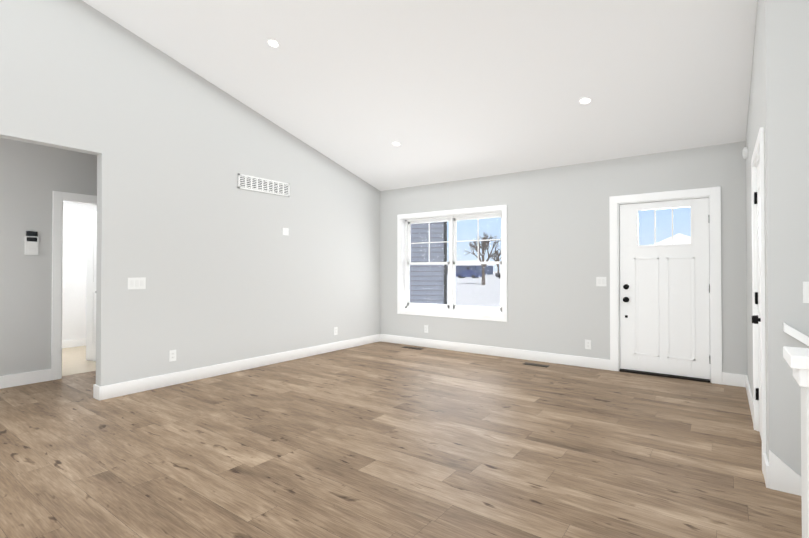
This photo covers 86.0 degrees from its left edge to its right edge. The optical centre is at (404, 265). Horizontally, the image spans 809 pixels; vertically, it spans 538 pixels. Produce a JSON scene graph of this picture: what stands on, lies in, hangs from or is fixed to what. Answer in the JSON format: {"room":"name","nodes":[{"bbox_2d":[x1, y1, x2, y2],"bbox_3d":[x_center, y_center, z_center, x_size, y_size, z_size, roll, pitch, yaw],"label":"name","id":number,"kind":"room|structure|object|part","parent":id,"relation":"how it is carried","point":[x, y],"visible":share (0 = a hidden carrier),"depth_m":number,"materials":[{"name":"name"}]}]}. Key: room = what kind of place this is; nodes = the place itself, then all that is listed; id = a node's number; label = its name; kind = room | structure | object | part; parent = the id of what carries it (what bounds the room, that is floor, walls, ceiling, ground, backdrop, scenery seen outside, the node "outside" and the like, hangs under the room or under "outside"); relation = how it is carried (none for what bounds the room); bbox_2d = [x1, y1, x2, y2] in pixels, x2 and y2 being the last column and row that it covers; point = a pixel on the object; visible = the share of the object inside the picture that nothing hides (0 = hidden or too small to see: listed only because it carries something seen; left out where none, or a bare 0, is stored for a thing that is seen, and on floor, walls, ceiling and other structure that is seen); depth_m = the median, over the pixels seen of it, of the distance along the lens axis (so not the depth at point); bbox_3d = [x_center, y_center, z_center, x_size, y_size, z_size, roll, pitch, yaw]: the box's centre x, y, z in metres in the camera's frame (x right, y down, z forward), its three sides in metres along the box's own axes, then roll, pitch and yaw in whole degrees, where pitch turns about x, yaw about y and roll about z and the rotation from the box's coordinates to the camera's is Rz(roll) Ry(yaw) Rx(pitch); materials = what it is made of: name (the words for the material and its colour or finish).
{"room":"empty living room","nodes":[
{"label":"empty living room","id":0,"kind":"room"},
{"bbox_2d":[0,138,96,375],"bbox_3d":[-4.052,-0.088,4.851,0.120,2.750,8.600,0,-1,36],"label":"wall","id":1,"kind":"structure","parent":0,"point":[33,177],"depth_m":4.72,"materials":[{"name":"grey paint"}]},
{"bbox_2d":[0,369,51,388],"bbox_3d":[-5.239,1.205,3.099,0.015,0.130,4.390,0,-1,36],"label":"baseboard","id":2,"kind":"structure","parent":1,"relation":"attached to","point":[19,379],"depth_m":4.67,"materials":[{"name":"white paint"}]},
{"bbox_2d":[24,231,38,254],"bbox_3d":[-4.055,-0.242,4.721,0.030,0.255,0.115,0,-1,36],"label":"thermostat","id":3,"kind":"object","parent":1,"relation":"attached to","point":[31,245],"visible":0.98,"depth_m":4.71,"materials":[{"name":"white plastic"}]},
{"bbox_2d":[51,191,96,379],"bbox_3d":[-3.704,0.229,5.324,0.156,2.125,1.030,0,-1,36],"label":"door frame","id":4,"kind":"structure","parent":1,"relation":"attached to","point":[59,198],"depth_m":4.90,"materials":[{"name":"white paint"}]},
{"bbox_2d":[86,212,96,360],"bbox_3d":[-3.948,0.280,5.778,0.780,2.008,0.136,0,-1,20],"label":"room door","id":5,"kind":"structure","parent":1,"relation":"in","point":[91,287],"depth_m":5.86,"materials":[{"name":"white paint"}]},
{"bbox_2d":[62,202,96,339],"bbox_3d":[-5.467,0.056,6.812,0.120,2.500,2.700,0,-1,36],"label":"wall","id":6,"kind":"structure","parent":0,"point":[74,308],"depth_m":6.96,"materials":[{"name":"white paint"}]},
{"bbox_2d":[62,338,85,347],"bbox_3d":[-5.412,1.240,6.760,0.015,0.130,2.460,0,-1,36],"label":"baseboard","id":7,"kind":"structure","parent":6,"relation":"attached to","point":[78,342],"depth_m":6.93,"materials":[{"name":"white paint"}]},
{"bbox_2d":[0,0,379,385],"bbox_3d":[-3.002,-1.163,4.095,0.120,4.886,8.600,0,-1,36],"label":"wall","id":8,"kind":"structure","parent":0,"point":[189,229],"depth_m":4.77,"materials":[{"name":"grey paint"}]},
{"bbox_2d":[93,384,95,398],"bbox_3d":[-2.439,1.223,4.957,0.015,0.130,1.905,0,-1,36],"label":"baseboard","id":9,"kind":"structure","parent":8,"relation":"attached to","point":[94,386],"depth_m":4.17,"materials":[{"name":"white paint"}]},
{"bbox_2d":[128,277,145,289],"bbox_3d":[-2.702,0.182,4.382,0.009,0.118,0.165,0,-1,36],"label":"switch plate","id":10,"kind":"object","parent":8,"relation":"attached to","point":[137,283],"depth_m":4.38,"materials":[{"name":"white plastic"}]},
{"bbox_2d":[169,350,175,361],"bbox_3d":[-2.490,0.970,4.666,0.008,0.118,0.072,0,-1,36],"label":"electrical outlet plate","id":11,"kind":"object","parent":8,"relation":"attached to","point":[172,353],"depth_m":4.66,"materials":[{"name":"white plastic"}]},
{"bbox_2d":[96,334,379,400],"bbox_3d":[-1.664,1.231,5.815,0.045,0.130,4.205,0,-1,36],"label":"baseboard","id":12,"kind":"structure","parent":8,"relation":"attached to","point":[151,383],"depth_m":5.07,"materials":[{"name":"white paint"}]},
{"bbox_2d":[238,173,289,196],"bbox_3d":[-1.804,-1.031,5.621,0.012,0.180,0.780,0,-1,36],"label":"air vent","id":13,"kind":"object","parent":8,"relation":"in","point":[252,183],"visible":1,"depth_m":5.60,"materials":[{"name":"white plastic"}]},
{"bbox_2d":[282,228,288,234],"bbox_3d":[-1.612,-0.458,5.884,0.006,0.100,0.100,0,-1,36],"label":"electrical outlet plate","id":14,"kind":"object","parent":8,"relation":"attached to","point":[285,231],"depth_m":5.88,"materials":[{"name":"white plastic"}]},
{"bbox_2d":[334,327,337,334],"bbox_3d":[-1.051,1.004,6.636,0.008,0.118,0.072,0,-1,36],"label":"electrical outlet plate","id":15,"kind":"object","parent":8,"relation":"attached to","point":[335,328],"depth_m":6.64,"materials":[{"name":"white plastic"}]},
{"bbox_2d":[0,341,801,537],"bbox_3d":[-1.387,1.317,2.891,11.320,0.102,8.600,0,-1,36],"label":"floor","id":16,"kind":"structure","parent":0,"point":[380,439],"depth_m":2.91,"materials":[{"name":"wood"}]},
{"bbox_2d":[402,346,422,349],"bbox_3d":[0.130,1.303,6.841,0.350,0.007,0.110,0,-1,36],"label":"floor vent","id":17,"kind":"object","parent":16,"relation":"in","point":[405,346],"depth_m":6.80,"materials":[{"name":"brown metal"}]},
{"bbox_2d":[523,362,548,366],"bbox_3d":[1.707,1.291,5.635,0.320,0.007,0.110,0,-1,36],"label":"floor vent","id":18,"kind":"object","parent":16,"relation":"in","point":[532,364],"depth_m":5.64,"materials":[{"name":"brown metal"}]},
{"bbox_2d":[783,346,808,537],"bbox_3d":[2.480,0.778,0.827,2.635,0.940,0.230,0,-1,36],"label":"newel post","id":19,"kind":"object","parent":16,"relation":"on","point":[796,359],"depth_m":1.54,"materials":[{"name":"paint"}]},
{"bbox_2d":[82,0,757,190],"bbox_3d":[0.139,-2.525,1.863,7.840,2.469,8.920,0,-1,36],"label":"ceiling","id":20,"kind":"structure","parent":0,"point":[441,91],"depth_m":4.23,"materials":[{"name":"white paint"}]},
{"bbox_2d":[267,38,279,47],"bbox_3d":[-1.271,-2.148,4.203,0.123,0.037,0.121,0,-1,30],"label":"recessed light","id":21,"kind":"object","parent":20,"relation":"in","point":[273,43],"depth_m":4.20,"materials":[{"name":"white paint"}]},
{"bbox_2d":[392,141,400,145],"bbox_3d":[-0.109,-1.621,5.789,0.123,0.037,0.121,0,-1,30],"label":"recessed light","id":22,"kind":"object","parent":20,"relation":"in","point":[395,143],"depth_m":5.79,"materials":[{"name":"white paint"}]},
{"bbox_2d":[578,97,591,104],"bbox_3d":[1.806,-1.645,4.341,0.123,0.037,0.121,0,-1,30],"label":"recessed light","id":23,"kind":"object","parent":20,"relation":"in","point":[584,100],"depth_m":4.34,"materials":[{"name":"white paint"}]},
{"bbox_2d":[380,141,746,374],"bbox_3d":[2.137,0.071,5.778,9.020,3.250,0.200,0,-1,36],"label":"wall","id":24,"kind":"structure","parent":0,"point":[558,245],"depth_m":5.68,"materials":[{"name":"grey paint"}]},
{"bbox_2d":[424,325,427,332],"bbox_3d":[0.347,1.017,6.947,0.072,0.118,0.008,0,-1,36],"label":"electrical outlet plate","id":25,"kind":"object","parent":24,"relation":"attached to","point":[425,326],"depth_m":6.94,"materials":[{"name":"white plastic"}]},
{"bbox_2d":[397,205,506,321],"bbox_3d":[0.718,-0.024,6.786,1.940,1.660,0.188,0,-1,36],"label":"window","id":26,"kind":"structure","parent":24,"relation":"in","point":[450,309],"depth_m":6.80,"materials":[{"name":"white paint"}]},
{"bbox_3d":[0.752,-0.041,6.834,1.644,1.329,0.036,0,-1,36],"label":"glass","id":27,"kind":"part","parent":26,"relation":"part of","materials":[{"name":"clear glass"}]},
{"bbox_2d":[380,334,609,369],"bbox_3d":[1.068,1.237,6.415,3.630,0.130,0.015,0,-1,36],"label":"baseboard","id":28,"kind":"structure","parent":24,"relation":"attached to","point":[581,361],"depth_m":6.15,"materials":[{"name":"white paint"}]},
{"bbox_2d":[585,340,590,348],"bbox_3d":[2.326,1.003,5.502,0.072,0.118,0.008,0,-1,36],"label":"electrical outlet plate","id":29,"kind":"object","parent":24,"relation":"attached to","point":[587,342],"depth_m":5.50,"materials":[{"name":"white plastic"}]},
{"bbox_2d":[596,277,605,285],"bbox_3d":[2.455,0.202,5.416,0.118,0.118,0.009,0,-1,36],"label":"switch plate","id":30,"kind":"object","parent":24,"relation":"attached to","point":[600,281],"depth_m":5.41,"materials":[{"name":"white plastic"}]},
{"bbox_2d":[620,198,709,379],"bbox_3d":[2.998,0.260,5.038,0.910,2.010,0.112,0,-1,36],"label":"front door","id":31,"kind":"structure","parent":24,"relation":"in","point":[664,309],"depth_m":5.03,"materials":[{"name":"white paint"}]},
{"bbox_2d":[609,186,721,383],"bbox_3d":[3.049,0.220,5.118,1.110,2.140,0.248,0,-1,36],"label":"door frame","id":32,"kind":"structure","parent":24,"relation":"attached to","point":[713,194],"depth_m":4.88,"materials":[{"name":"white paint"}]},
{"bbox_2d":[746,0,766,453],"bbox_3d":[2.891,-0.389,3.500,0.120,3.326,2.596,0,-1,36],"label":"wall","id":33,"kind":"structure","parent":0,"point":[756,119],"depth_m":3.53,"materials":[{"name":"grey paint"}]},
{"bbox_2d":[742,147,747,158],"bbox_3d":[3.357,-1.109,4.279,0.038,0.110,0.110,0,-1,36],"label":"door chime","id":34,"kind":"object","parent":33,"relation":"attached to","point":[745,152],"visible":1,"depth_m":4.24,"materials":[{"name":"white plastic"}]},
{"bbox_2d":[744,375,752,420],"bbox_3d":[3.175,1.214,3.987,0.015,0.130,1.450,0,-1,36],"label":"baseboard","id":35,"kind":"structure","parent":33,"relation":"attached to","point":[746,382],"depth_m":4.05,"materials":[{"name":"white paint"}]},
{"bbox_2d":[752,163,761,439],"bbox_3d":[2.467,0.251,3.024,0.105,2.013,0.795,0,-1,36],"label":"closet door","id":36,"kind":"structure","parent":33,"relation":"in","point":[756,319],"depth_m":3.21,"materials":[{"name":"white paint"}]},
{"bbox_2d":[751,127,765,472],"bbox_3d":[2.511,0.214,2.990,0.138,2.110,0.960,0,-1,36],"label":"door frame","id":37,"kind":"structure","parent":33,"relation":"attached to","point":[757,155],"depth_m":2.70,"materials":[{"name":"white paint"}]},
{"bbox_2d":[764,0,808,475],"bbox_3d":[3.166,-0.406,1.762,2.616,3.326,0.120,0,-1,36],"label":"wall","id":38,"kind":"structure","parent":0,"point":[786,67],"depth_m":2.44,"materials":[{"name":"grey paint"}]},
{"bbox_2d":[769,450,800,495],"bbox_3d":[2.171,1.156,2.389,0.250,0.215,0.014,0,-1,36],"label":"trim","id":39,"kind":"structure","parent":38,"relation":"attached to","point":[784,477],"depth_m":2.42,"materials":[{"name":"white paint"}]},
{"bbox_2d":[783,322,808,345],"bbox_3d":[3.061,1.159,1.717,2.350,1.693,0.049,0,-1,36],"label":"handrail","id":40,"kind":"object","parent":38,"relation":"attached to","point":[796,334],"depth_m":2.37,"materials":[{"name":"white paint"}]},
{"bbox_2d":[803,282,808,302],"bbox_3d":[2.242,0.148,2.352,0.125,0.118,0.009,0,-1,36],"label":"switch plate","id":41,"kind":"object","parent":38,"relation":"attached to","point":[805,284],"depth_m":2.38,"materials":[{"name":"white plastic"}]},
{"label":"outside","id":42,"kind":"structure","parent":0,"visible":0},
{"bbox_2d":[447,271,499,306],"bbox_3d":[117.689,3.478,169.207,500.000,0.500,399.500,0,-1,36],"label":"snow","id":43,"kind":"object","parent":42,"point":[481,292],"depth_m":31.42,"materials":[{"name":"white snow"}]},
{"bbox_2d":[410,221,446,303],"bbox_3d":[-2.589,-2.413,20.334,9.800,8.400,9.800,0,-1,6],"label":"house","id":44,"kind":"structure","parent":43,"relation":"on","point":[416,288],"depth_m":15.41,"materials":[{"name":"blue"}]},
{"bbox_2d":[456,270,481,277],"bbox_3d":[11.860,1.592,80.270,4.400,1.550,1.840,0,-1,36],"label":"car","id":45,"kind":"object","parent":43,"relation":"on","point":[474,275],"depth_m":79.52,"materials":[{"name":"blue metal"}]},
{"bbox_2d":[447,260,492,274],"bbox_3d":[20.289,0.704,140.994,9.700,4.500,14.700,1,-1,-44],"label":"house","id":46,"kind":"structure","parent":43,"relation":"on","point":[474,267],"depth_m":136.80,"materials":[{"name":"blue"}]},
{"bbox_2d":[466,233,500,284],"bbox_3d":[8.312,-0.733,43.808,3.699,5.495,4.028,0,-1,36],"label":"tree","id":47,"kind":"object","parent":43,"relation":"on","point":[483,253],"depth_m":44.07,"materials":[{"name":"brown plant"}]},
{"bbox_2d":[491,249,500,272],"bbox_3d":[22.945,-0.795,107.264,4.504,6.847,4.099,0,-1,36],"label":"tree","id":48,"kind":"object","parent":43,"relation":"on","point":[497,254],"depth_m":107.28,"materials":[{"name":"brown plant"}]},
{"bbox_2d":[656,233,690,244],"bbox_3d":[36.982,-0.897,58.231,10.200,6.100,10.700,0,-1,33],"label":"house","id":49,"kind":"structure","parent":43,"relation":"on","point":[681,239],"depth_m":53.88,"materials":[{"name":"white"}]}
]}

